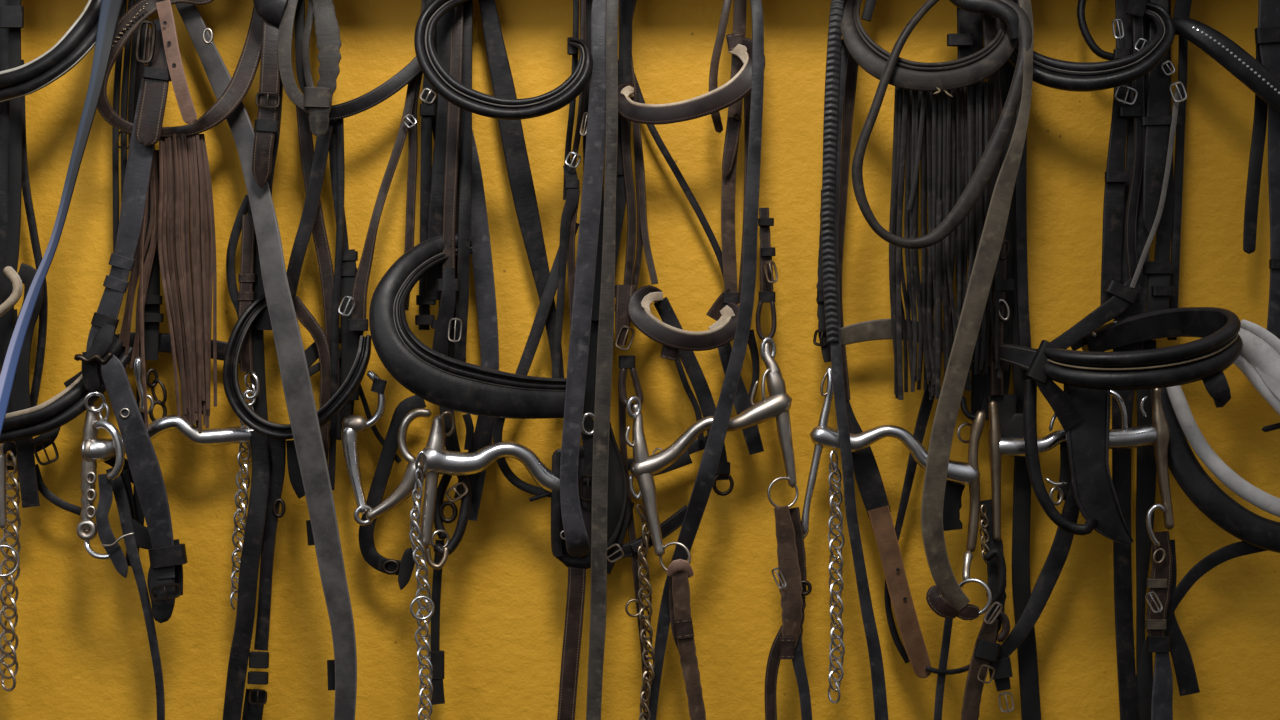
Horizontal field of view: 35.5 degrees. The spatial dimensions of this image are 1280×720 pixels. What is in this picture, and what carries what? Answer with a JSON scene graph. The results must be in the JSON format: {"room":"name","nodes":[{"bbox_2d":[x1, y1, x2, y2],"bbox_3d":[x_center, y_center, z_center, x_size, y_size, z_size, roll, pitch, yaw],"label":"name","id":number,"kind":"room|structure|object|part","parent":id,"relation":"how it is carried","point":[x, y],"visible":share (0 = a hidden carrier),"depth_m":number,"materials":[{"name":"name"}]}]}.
{"room":"tack room","nodes":[
{"label":"tack room","id":0,"kind":"room"},
{"bbox_2d":[0,0,1279,719],"bbox_3d":[0.000,0.150,1.850,4.400,2.800,0.100,0,0,0],"label":"wall","id":1,"kind":"structure","parent":0,"point":[83,652],"depth_m":1.80,"materials":[{"name":"yellow paint"}]},
{"bbox_2d":[0,0,123,435],"bbox_3d":[-0.513,0.014,1.694,0.153,0.692,0.036,0,0,0],"label":"strap","id":2,"kind":"object","parent":1,"relation":"hanging from","point":[110,10],"visible":1,"depth_m":1.70,"materials":[{"name":"blue leather"}]},
{"bbox_2d":[0,0,132,691],"bbox_3d":[-0.520,-0.026,1.743,0.150,0.635,0.062,0,0,0],"label":"bridle","id":3,"kind":"object","parent":1,"relation":"hanging from","point":[24,420],"visible":0.89,"depth_m":1.76,"materials":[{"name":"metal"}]},
{"bbox_3d":[-0.555,0.180,1.760,0.019,0.223,0.015,0,0,0],"label":"curb chain","id":4,"kind":"part","parent":3,"relation":"part of","materials":[{"name":"metal"}]},
{"bbox_2d":[64,0,262,719],"bbox_3d":[-0.416,0.001,1.748,0.189,0.693,0.070,0,0,0],"label":"bridle","id":5,"kind":"object","parent":1,"relation":"hanging from","point":[160,189],"visible":0.99,"depth_m":1.74,"materials":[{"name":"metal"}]},
{"bbox_2d":[175,3,356,719],"bbox_3d":[-0.332,-0.001,1.740,0.188,0.687,0.032,0,0,27],"label":"leather strap","id":6,"kind":"object","parent":1,"relation":"hanging from","point":[296,382],"visible":0.97,"depth_m":1.71,"materials":[{"name":"black leather"}]},
{"bbox_2d":[222,0,435,719],"bbox_3d":[-0.272,0.005,1.747,0.195,0.696,0.064,0,0,0],"label":"bridle","id":7,"kind":"object","parent":1,"relation":"hanging from","point":[345,287],"visible":0.98,"depth_m":1.75,"materials":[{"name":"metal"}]},
{"bbox_3d":[-0.349,0.116,1.765,0.024,0.213,0.012,0,0,0],"label":"curb chain","id":8,"kind":"part","parent":7,"relation":"part of","materials":[{"name":"metal"}]},
{"bbox_3d":[-0.249,0.095,1.752,0.025,0.078,0.015,0,0,15],"label":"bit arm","id":9,"kind":"part","parent":7,"relation":"part of","materials":[{"name":"metal"}]},
{"bbox_3d":[-0.212,0.113,1.746,0.055,0.055,0.019,0,0,0],"label":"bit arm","id":10,"kind":"part","parent":7,"relation":"part of","materials":[{"name":"metal"}]},
{"bbox_2d":[369,0,592,719],"bbox_3d":[-0.136,0.004,1.736,0.193,0.697,0.088,0,0,0],"label":"bridle","id":11,"kind":"object","parent":1,"relation":"hanging from","point":[454,226],"visible":0.98,"depth_m":1.75,"materials":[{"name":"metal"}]},
{"bbox_3d":[-0.189,0.223,1.725,0.020,0.259,0.014,0,0,0],"label":"curb chain","id":12,"kind":"part","parent":11,"relation":"part of","materials":[{"name":"metal"}]},
{"bbox_2d":[560,0,605,556],"bbox_3d":[-0.046,-0.082,1.728,0.046,0.506,0.019,0,0,0],"label":"leather strap","id":13,"kind":"object","parent":1,"relation":"hanging from","point":[576,537],"visible":1,"depth_m":1.72,"materials":[{"name":"leather"}]},
{"bbox_2d":[586,0,618,719],"bbox_3d":[-0.032,0.004,1.712,0.030,0.674,0.020,0,0,0],"label":"reins","id":14,"kind":"object","parent":1,"relation":"hanging from","point":[598,598],"visible":1,"depth_m":1.70,"materials":[{"name":"black leather"}]},
{"bbox_2d":[551,0,707,573],"bbox_3d":[-0.008,-0.077,1.767,0.147,0.532,0.037,0,0,-14],"label":"bridle","id":15,"kind":"object","parent":1,"relation":"hanging from","point":[619,513],"visible":0.49,"depth_m":1.76,"materials":[{"name":"leather"}]},
{"bbox_2d":[557,567,585,719],"bbox_3d":[-0.061,0.254,1.752,0.028,0.193,0.008,0,0,0],"label":"reins","id":16,"kind":"object","parent":15,"relation":"hanging from","point":[576,585],"visible":0.93,"depth_m":1.75,"materials":[{"name":"brown leather"}]},
{"bbox_2d":[649,0,763,719],"bbox_3d":[0.054,0.007,1.739,0.109,0.694,0.042,0,0,11],"label":"reins","id":17,"kind":"object","parent":1,"relation":"hanging from","point":[706,474],"visible":0.97,"depth_m":1.72,"materials":[{"name":"leather"}]},
{"bbox_2d":[615,0,811,719],"bbox_3d":[0.064,0.006,1.754,0.179,0.698,0.057,0,0,0],"label":"bridle","id":18,"kind":"object","parent":1,"relation":"hanging from","point":[632,304],"visible":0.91,"depth_m":1.75,"materials":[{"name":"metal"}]},
{"bbox_3d":[0.005,0.240,1.752,0.017,0.229,0.011,0,0,0],"label":"curb chain","id":19,"kind":"part","parent":18,"relation":"part of","materials":[{"name":"silver metal"}]},
{"bbox_2d":[821,0,888,719],"bbox_3d":[0.188,0.004,1.742,0.062,0.688,0.021,0,0,0],"label":"reins","id":20,"kind":"object","parent":1,"relation":"hanging from","point":[837,52],"visible":1,"depth_m":1.73,"materials":[{"name":"leather"}]},
{"bbox_2d":[801,0,1031,719],"bbox_3d":[0.240,0.004,1.737,0.209,0.693,0.074,0,0,0],"label":"bridle","id":21,"kind":"object","parent":1,"relation":"hanging from","point":[956,127],"visible":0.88,"depth_m":1.74,"materials":[{"name":"leather"}]},
{"bbox_3d":[0.171,0.189,1.746,0.015,0.221,0.013,0,0,0],"label":"curb chain","id":22,"kind":"part","parent":21,"relation":"part of","materials":[{"name":"metal"}]},
{"bbox_3d":[0.302,0.152,1.750,0.009,0.053,0.007,0,0,0],"label":"curb chain","id":23,"kind":"part","parent":21,"relation":"part of","materials":[{"name":"silver metal"}]},
{"bbox_2d":[921,0,1033,610],"bbox_3d":[0.289,-0.060,1.721,0.099,0.552,0.042,0,0,0],"label":"leather strap","id":24,"kind":"object","parent":1,"relation":"hanging from","point":[990,244],"visible":1,"depth_m":1.70,"materials":[{"name":"brown leather"}]},
{"bbox_2d":[1012,186,1040,719],"bbox_3d":[0.341,0.005,1.777,0.036,0.700,0.007,0,0,0],"label":"reins","id":25,"kind":"object","parent":1,"relation":"hanging from","point":[1021,588],"visible":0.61,"depth_m":1.77,"materials":[{"name":"black leather"}]},
{"bbox_2d":[987,0,1267,719],"bbox_3d":[0.444,0.006,1.727,0.273,0.698,0.100,0,0,-5],"label":"bridle","id":26,"kind":"object","parent":1,"relation":"hanging from","point":[1143,199],"visible":0.99,"depth_m":1.75,"materials":[{"name":"leather"}]},
{"bbox_2d":[1150,0,1279,552],"bbox_3d":[0.525,-0.084,1.749,0.152,0.515,0.040,0,0,5],"label":"bridle","id":27,"kind":"object","parent":1,"relation":"hanging from","point":[1259,359],"visible":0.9,"depth_m":1.74,"materials":[{"name":"black leather"}]},
{"bbox_2d":[1243,0,1279,338],"bbox_3d":[0.551,-0.174,1.755,0.041,0.335,0.015,0,0,0],"label":"bridle","id":28,"kind":"object","parent":1,"relation":"hanging from","point":[1267,34],"visible":0.84,"depth_m":1.75,"materials":[{"name":"leather"}]}
]}

